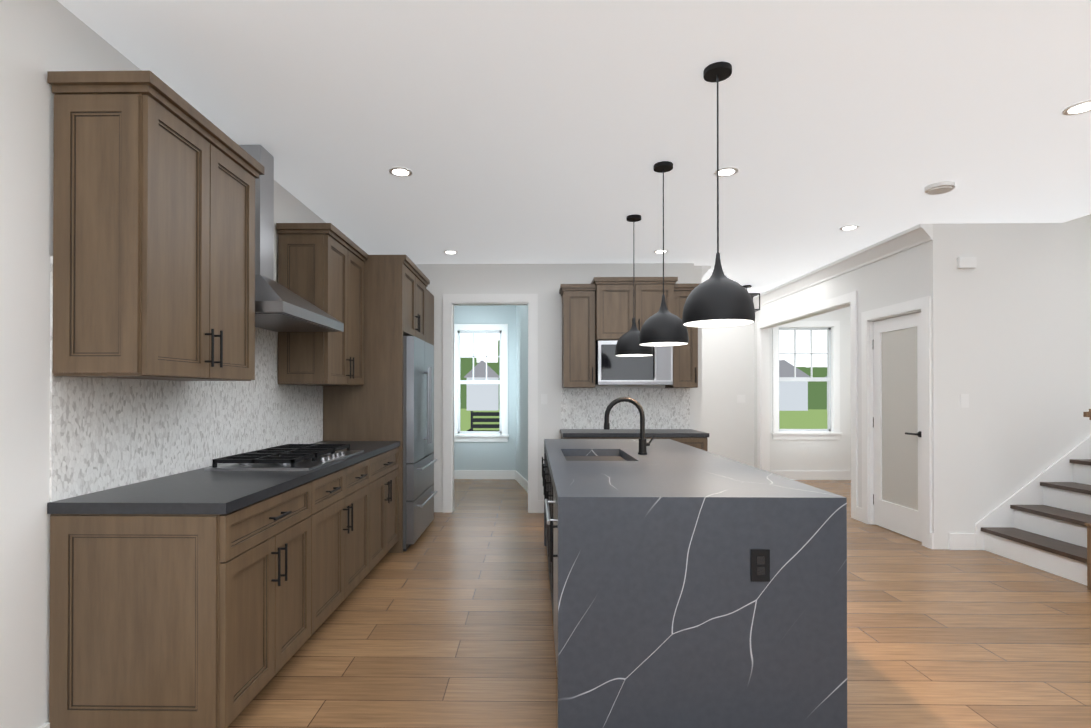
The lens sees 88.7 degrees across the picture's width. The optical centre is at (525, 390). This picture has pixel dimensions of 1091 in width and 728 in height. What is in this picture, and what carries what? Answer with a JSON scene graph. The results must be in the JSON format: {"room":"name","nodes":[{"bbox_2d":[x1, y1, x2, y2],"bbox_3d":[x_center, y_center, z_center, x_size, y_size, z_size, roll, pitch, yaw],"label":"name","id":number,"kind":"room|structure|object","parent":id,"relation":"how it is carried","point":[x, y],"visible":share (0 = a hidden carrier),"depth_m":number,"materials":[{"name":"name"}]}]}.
{"room":"kitchen","nodes":[
{"label":"kitchen","id":0,"kind":"room"},
{"bbox_2d":[0,0,325,727],"bbox_3d":[-1.756,-0.049,2.789,0.120,2.740,11.850,0,0,1],"label":"wall","id":1,"kind":"structure","parent":0,"point":[39,39],"depth_m":1.92,"materials":[{"name":"white paint"}]},
{"bbox_2d":[39,722,49,727],"bbox_3d":[-1.736,1.236,-0.579,0.016,0.135,5.130,0,0,1],"label":"baseboard","id":2,"kind":"structure","parent":1,"relation":"attached to","point":[46,725],"depth_m":1.97,"materials":[{"name":"white"}]},
{"bbox_2d":[47,70,263,380],"bbox_3d":[-1.502,-0.591,2.393,0.376,1.080,0.840,0,0,1],"label":"upper cabinet","id":3,"kind":"object","parent":1,"relation":"attached to","point":[154,176],"visible":1,"depth_m":2.01,"materials":[{"name":"brown wood"}]},
{"bbox_2d":[49,256,322,501],"bbox_3d":[-1.685,-0.036,3.293,0.008,0.882,2.580,0,0,1],"label":"tile backsplash","id":4,"kind":"structure","parent":1,"relation":"attached to","point":[107,433],"depth_m":2.61,"materials":[{"name":"tile"}]},
{"bbox_2d":[239,145,343,331],"bbox_3d":[-1.448,-0.903,3.276,0.458,1.020,0.905,0,0,1],"label":"range hood","id":5,"kind":"object","parent":1,"relation":"attached to","point":[279,307],"visible":0.65,"depth_m":3.21,"materials":[{"name":"silver metal"}]},
{"bbox_2d":[276,223,367,385],"bbox_3d":[-1.477,-0.582,4.155,0.376,1.080,0.844,0,0,1],"label":"upper cabinet","id":6,"kind":"object","parent":1,"relation":"attached to","point":[321,266],"visible":0.94,"depth_m":3.76,"materials":[{"name":"brown wood"}]},
{"bbox_2d":[515,305,527,491],"bbox_3d":[0.073,-0.025,7.403,0.227,2.740,2.312,0,0,-6],"label":"wall","id":7,"kind":"structure","parent":0,"point":[521,474],"depth_m":7.92,"materials":[{"name":"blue paint"}]},
{"bbox_2d":[415,263,693,511],"bbox_3d":[0.103,-0.032,6.197,3.500,2.740,0.120,0,0,1],"label":"wall","id":8,"kind":"structure","parent":0,"point":[544,282],"depth_m":6.14,"materials":[{"name":"white paint"}]},
{"bbox_2d":[443,294,537,512],"bbox_3d":[-0.384,0.136,6.195,1.045,2.405,0.138,0,0,1],"label":"door frame","id":9,"kind":"structure","parent":8,"relation":"attached to","point":[449,300],"depth_m":6.13,"materials":[{"name":"white wood"}]},
{"bbox_2d":[561,388,689,428],"bbox_3d":[1.097,0.194,6.118,1.410,0.452,0.008,0,0,1],"label":"tile backsplash","id":10,"kind":"structure","parent":8,"relation":"attached to","point":[663,408],"depth_m":6.11,"materials":[{"name":"tile"}]},
{"bbox_2d":[559,277,698,387],"bbox_3d":[1.094,-0.596,5.887,1.450,1.125,0.454,0,0,1],"label":"upper cabinet","id":11,"kind":"object","parent":8,"relation":"attached to","point":[599,314],"visible":0.69,"depth_m":5.72,"materials":[{"name":"brown wood"}]},
{"bbox_2d":[57,0,1090,293],"bbox_3d":[3.302,-1.460,2.648,10.600,0.080,12.300,0,0,1],"label":"ceiling","id":12,"kind":"structure","parent":0,"point":[529,130],"depth_m":2.87,"materials":[{"name":"white paint"}]},
{"bbox_2d":[389,167,411,176],"bbox_3d":[-0.804,-1.411,3.597,0.150,0.007,0.150,0,0,1],"label":"recessed light","id":13,"kind":"object","parent":12,"relation":"in","point":[400,171],"visible":1,"depth_m":3.58,"materials":[{"name":"white"}]},
{"bbox_2d":[443,250,457,253],"bbox_3d":[-0.755,-1.400,5.637,0.150,0.007,0.150,0,0,1],"label":"recessed light","id":14,"kind":"object","parent":12,"relation":"in","point":[450,252],"visible":0.92,"depth_m":5.63,"materials":[{"name":"white"}]},
{"bbox_2d":[615,214,652,356],"bbox_3d":[0.879,-0.847,4.510,0.304,1.124,0.304,0,0,1],"label":"pendant light","id":15,"kind":"object","parent":12,"relation":"hanging from","point":[627,345],"visible":0.94,"depth_m":4.43,"materials":[{"name":"black metal"}]},
{"bbox_2d":[654,249,668,253],"bbox_3d":[1.365,-1.400,5.606,0.150,0.007,0.150,0,0,1],"label":"recessed light","id":16,"kind":"object","parent":12,"relation":"in","point":[660,251],"visible":0.92,"depth_m":5.59,"materials":[{"name":"white"}]},
{"bbox_2d":[639,161,688,345],"bbox_3d":[0.864,-0.853,3.490,0.304,1.124,0.304,0,0,1],"label":"pendant light","id":17,"kind":"object","parent":12,"relation":"hanging from","point":[663,326],"visible":0.98,"depth_m":3.40,"materials":[{"name":"black metal"}]},
{"bbox_2d":[682,61,754,327],"bbox_3d":[0.849,-0.858,2.461,0.304,1.124,0.304,0,0,1],"label":"pendant light","id":18,"kind":"object","parent":12,"relation":"hanging from","point":[718,298],"visible":1,"depth_m":2.38,"materials":[{"name":"black metal"}]},
{"bbox_2d":[714,167,738,176],"bbox_3d":[1.296,-1.411,3.597,0.150,0.007,0.150,0,0,1],"label":"recessed light","id":19,"kind":"object","parent":12,"relation":"in","point":[727,171],"visible":0.85,"depth_m":3.58,"materials":[{"name":"white"}]},
{"bbox_2d":[743,285,759,311],"bbox_3d":[2.941,-1.225,7.403,0.252,0.338,0.252,0,0,1],"label":"lantern pendant light","id":20,"kind":"object","parent":12,"relation":"hanging from","point":[751,294],"visible":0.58,"depth_m":7.33,"materials":[{"name":"black metal"}]},
{"bbox_2d":[840,225,859,230],"bbox_3d":[2.793,-1.404,4.806,0.150,0.007,0.150,0,0,1],"label":"recessed light","id":21,"kind":"object","parent":12,"relation":"in","point":[848,227],"visible":0.94,"depth_m":4.79,"materials":[{"name":"white"}]},
{"bbox_2d":[924,181,954,194],"bbox_3d":[2.849,-1.392,3.835,0.170,0.041,0.170,0,0,1],"label":"smoke detector","id":22,"kind":"object","parent":12,"relation":"attached to","point":[940,187],"visible":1,"depth_m":3.80,"materials":[{"name":"white plastic"}]},
{"bbox_2d":[1062,100,1090,114],"bbox_3d":[2.784,-1.415,2.786,0.150,0.007,0.150,0,0,1],"label":"recessed light","id":23,"kind":"object","parent":12,"relation":"in","point":[1080,107],"visible":1,"depth_m":2.79,"materials":[{"name":"white"}]},
{"bbox_2d":[454,305,850,470],"bbox_3d":[3.388,-0.019,8.570,10.240,2.740,0.160,0,0,1],"label":"wall","id":24,"kind":"structure","parent":0,"point":[727,379],"depth_m":8.49,"materials":[{"name":"grey paint"}]},
{"bbox_2d":[454,324,508,441],"bbox_3d":[-0.703,-0.122,8.575,0.910,1.805,0.150,0,0,1],"label":"window","id":25,"kind":"structure","parent":24,"relation":"in","point":[501,435],"depth_m":8.54,"materials":[{"name":"white wood"}]},
{"bbox_2d":[454,470,514,478],"bbox_3d":[0.136,1.283,8.522,3.500,0.135,0.016,0,0,1],"label":"baseboard","id":26,"kind":"structure","parent":24,"relation":"attached to","point":[458,474],"depth_m":8.53,"materials":[{"name":"white wood"}]},
{"bbox_2d":[737,395,744,402],"bbox_3d":[3.286,0.120,8.488,0.120,0.120,0.006,0,0,1],"label":"light switch","id":27,"kind":"object","parent":24,"relation":"attached to","point":[740,398],"visible":1,"depth_m":8.48,"materials":[{"name":"white plastic"}]},
{"bbox_2d":[771,321,842,439],"bbox_3d":[4.267,-0.162,8.504,1.050,1.805,0.150,0,0,1],"label":"nook window","id":28,"kind":"structure","parent":24,"relation":"in","point":[832,430],"depth_m":8.47,"materials":[{"name":"white wood"}]},
{"bbox_2d":[770,471,850,479],"bbox_3d":[5.996,1.282,8.438,4.780,0.135,0.016,0,0,1],"label":"baseboard","id":29,"kind":"structure","parent":24,"relation":"attached to","point":[794,475],"depth_m":8.45,"materials":[{"name":"white wood"}]},
{"bbox_2d":[227,479,1090,727],"bbox_3d":[3.302,1.350,2.634,10.600,0.060,12.300,0,0,1],"label":"floor","id":30,"kind":"structure","parent":0,"point":[444,620],"depth_m":2.96,"materials":[{"name":"brown wood"}]},
{"bbox_2d":[47,477,318,727],"bbox_3d":[-1.383,0.880,2.408,0.632,0.874,0.853,0,0,1],"label":"base cabinet","id":31,"kind":"object","parent":30,"relation":"on","point":[199,598],"depth_m":1.99,"materials":[{"name":"brown wood"}]},
{"bbox_2d":[47,441,398,512],"bbox_3d":[-1.365,0.426,3.280,0.642,0.040,2.592,0,0,1],"label":"countertop","id":32,"kind":"structure","parent":31,"relation":"on","point":[220,491],"depth_m":2.28,"materials":[{"name":"grey stone"}]},
{"bbox_2d":[204,444,363,470],"bbox_3d":[-1.349,0.378,3.266,0.530,0.054,0.910,0,0,1],"label":"cooktop","id":33,"kind":"object","parent":32,"relation":"in","point":[296,457],"visible":1,"depth_m":3.00,"materials":[{"name":"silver metal"}]},
{"bbox_2d":[319,453,374,626],"bbox_3d":[-1.370,0.885,3.263,0.632,0.874,1.102,0,0,1],"label":"base cabinet","id":34,"kind":"object","parent":30,"relation":"on","point":[347,494],"depth_m":3.25,"materials":[{"name":"brown wood"}]},
{"bbox_2d":[323,255,433,552],"bbox_3d":[-1.309,0.108,5.368,0.694,2.449,1.572,0,0,1],"label":"surround","id":35,"kind":"object","parent":30,"relation":"on","point":[398,300],"visible":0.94,"depth_m":4.58,"materials":[{"name":"brown wood"}]},
{"bbox_2d":[375,445,399,565],"bbox_3d":[-1.358,0.889,4.133,0.632,0.874,0.881,0,0,1],"label":"base cabinet","id":36,"kind":"object","parent":30,"relation":"on","point":[387,462],"depth_m":4.18,"materials":[{"name":"brown wood"}]},
{"bbox_2d":[403,336,437,550],"bbox_3d":[-1.248,0.440,5.089,0.771,1.784,0.930,0,0,1],"label":"fridge","id":37,"kind":"object","parent":30,"relation":"on","point":[419,461],"visible":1,"depth_m":4.77,"materials":[{"name":"grey metal"}]},
{"bbox_2d":[561,437,619,438],"bbox_3d":[0.653,0.898,5.807,0.531,0.874,0.630,0,0,1],"label":"base cabinet","id":38,"kind":"object","parent":30,"relation":"on","point":[561,437],"depth_m":5.51,"materials":[{"name":"brown wood"}]},
{"bbox_2d":[620,437,667,438],"bbox_3d":[1.092,0.898,5.800,0.592,0.874,0.630,0,0,1],"label":"base cabinet","id":39,"kind":"object","parent":30,"relation":"on","point":[620,437],"depth_m":5.50,"materials":[{"name":"brown wood"}]},
{"bbox_2d":[668,437,707,451],"bbox_3d":[1.532,0.898,5.794,0.531,0.874,0.630,0,0,1],"label":"base cabinet","id":40,"kind":"object","parent":30,"relation":"on","point":[695,438],"depth_m":5.48,"materials":[{"name":"brown wood"}]},
{"bbox_2d":[560,429,707,436],"bbox_3d":[1.092,0.439,5.798,1.434,0.040,0.640,0,0,1],"label":"countertop","id":41,"kind":"structure","parent":40,"relation":"on","point":[564,432],"depth_m":5.49,"materials":[{"name":"grey stone"}]},
{"bbox_2d":[542,443,846,727],"bbox_3d":[0.667,0.891,3.460,1.124,0.864,2.728,0,0,1],"label":"kitchen island","id":42,"kind":"object","parent":30,"relation":"on","point":[692,587],"depth_m":2.10,"materials":[{"name":"stone"}]},
{"bbox_2d":[544,439,841,502],"bbox_3d":[0.686,0.434,3.466,1.085,0.050,2.620,0,0,1],"label":"island countertop","id":43,"kind":"structure","parent":42,"relation":"on","point":[671,471],"depth_m":2.60,"materials":[{"name":"grey stone"}]},
{"bbox_2d":[604,397,654,454],"bbox_3d":[0.671,0.224,3.598,0.329,0.370,0.060,0,0,1],"label":"faucet","id":44,"kind":"object","parent":43,"relation":"on","point":[643,443],"visible":1,"depth_m":3.58,"materials":[{"name":"black metal"}]},
{"bbox_2d":[975,435,1090,585],"bbox_3d":[5.022,0.245,4.199,2.514,2.164,0.927,0,0,1],"label":"staircase","id":45,"kind":"structure","parent":30,"relation":"on","point":[1040,520],"depth_m":4.45,"materials":[{"name":"white"}]},
{"bbox_2d":[1083,409,1090,589],"bbox_3d":[3.866,0.722,3.624,0.236,1.204,0.236,0,0,1],"label":"newel post","id":46,"kind":"object","parent":30,"relation":"on","point":[1087,414],"visible":1,"depth_m":3.72,"materials":[{"name":"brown wood"}]},
{"bbox_2d":[694,266,701,431],"bbox_3d":[1.930,-0.026,7.371,0.120,2.740,2.280,0,0,1],"label":"wall","id":47,"kind":"structure","parent":0,"point":[698,390],"depth_m":6.23,"materials":[{"name":"white paint"}]},
{"bbox_2d":[702,266,710,277],"bbox_3d":[2.042,-1.328,7.376,0.105,0.135,2.280,0,0,1],"label":"crown molding","id":48,"kind":"structure","parent":47,"relation":"attached to","point":[704,268],"depth_m":6.24,"materials":[{"name":"white wood"}]},
{"bbox_2d":[754,223,947,548],"bbox_3d":[3.519,-0.030,6.588,0.120,2.740,3.800,0,0,1],"label":"wall","id":49,"kind":"structure","parent":0,"point":[916,272],"depth_m":4.88,"materials":[{"name":"white paint"}]},
{"bbox_2d":[757,291,857,519],"bbox_3d":[3.517,0.155,7.057,0.138,2.375,2.550,0,0,1],"label":"door frame","id":50,"kind":"structure","parent":49,"relation":"attached to","point":[849,299],"depth_m":7.09,"materials":[{"name":"white wood"}]},
{"bbox_2d":[753,223,932,307],"bbox_3d":[3.407,-1.332,6.597,0.105,0.135,3.800,0,0,1],"label":"crown molding","id":51,"kind":"structure","parent":49,"relation":"attached to","point":[916,235],"depth_m":5.72,"materials":[{"name":"white wood"}]},
{"bbox_2d":[861,296,931,547],"bbox_3d":[3.490,0.266,5.197,0.138,2.135,0.970,0,0,1],"label":"door frame","id":52,"kind":"structure","parent":49,"relation":"attached to","point":[922,305],"depth_m":5.15,"materials":[{"name":"white wood"}]},
{"bbox_2d":[873,312,921,541],"bbox_3d":[3.465,0.317,5.203,0.099,2.016,0.760,0,0,1],"label":"door","id":53,"kind":"structure","parent":49,"relation":"in","point":[897,499],"depth_m":5.21,"materials":[{"name":"white wood"}]},
{"bbox_2d":[947,223,1090,532],"bbox_3d":[5.942,-0.039,4.713,4.780,2.740,0.120,0,0,1],"label":"wall","id":54,"kind":"structure","parent":0,"point":[1019,330],"depth_m":4.68,"materials":[{"name":"white paint"}]},
{"bbox_2d":[960,394,968,407],"bbox_3d":[3.687,0.083,4.682,0.070,0.115,0.006,0,0,1],"label":"light switch","id":55,"kind":"object","parent":54,"relation":"attached to","point":[964,400],"visible":1,"depth_m":4.68,"materials":[{"name":"white plastic"}]},
{"bbox_2d":[957,257,976,267],"bbox_3d":[3.701,-1.075,4.676,0.140,0.090,0.030,0,0,1],"label":"door chime","id":56,"kind":"object","parent":54,"relation":"attached to","point":[966,262],"visible":0.86,"depth_m":4.66,"materials":[{"name":"white plastic"}]},
{"bbox_2d":[1064,214,1090,222],"bbox_3d":[5.714,-2.732,4.160,2.620,2.640,1.260,0,0,1],"label":"wall","id":57,"kind":"structure","parent":0,"point":[1085,219],"depth_m":4.68,"materials":[{"name":"white paint"}]},
{"label":"outside","id":58,"kind":"structure","parent":0,"visible":0},
{"bbox_2d":[460,409,826,430],"bbox_3d":[8.825,1.958,38.956,140.000,0.001,60.500,0,0,1],"label":"lawn","id":59,"kind":"structure","parent":58,"point":[813,419],"depth_m":38.00,"materials":[{"name":"green plant"}]},
{"bbox_2d":[464,360,499,410],"bbox_3d":[-4.490,-0.569,58.912,3.800,5.240,2.400,0,0,1],"label":"house","id":60,"kind":"structure","parent":59,"relation":"on","point":[480,397],"depth_m":57.90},
{"bbox_2d":[460,340,826,408],"bbox_3d":[13.905,-2.385,64.463,130.483,8.929,4.389,0,0,1],"label":"trees","id":61,"kind":"object","parent":59,"relation":"on","point":[817,394],"visible":0.02,"depth_m":62.58,"materials":[{"name":"green plant"}]},
{"bbox_2d":[779,360,810,410],"bbox_3d":[26.607,-0.571,58.465,5.599,5.240,2.400,0,0,1],"label":"house","id":62,"kind":"structure","parent":59,"relation":"on","point":[793,395],"depth_m":57.44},
{"bbox_3d":[-0.840,1.594,10.168,7.500,0.410,2.550,0,0,1],"label":"deck","id":63,"kind":"object","parent":59,"relation":"on","visible":0},
{"bbox_2d":[467,411,499,430],"bbox_3d":[-0.709,0.875,9.870,0.590,1.020,0.550,0,0,1],"label":"outdoor chair","id":64,"kind":"object","parent":63,"relation":"on","point":[484,420],"visible":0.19,"depth_m":10.11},
{"bbox_2d":[460,330,826,367],"bbox_3d":[9.267,-15.832,69.795,140.000,45.000,0.001,0,0,1],"label":"sky","id":65,"kind":"structure","parent":58,"point":[786,341],"depth_m":69.40,"materials":[{"name":"white"}]}
]}

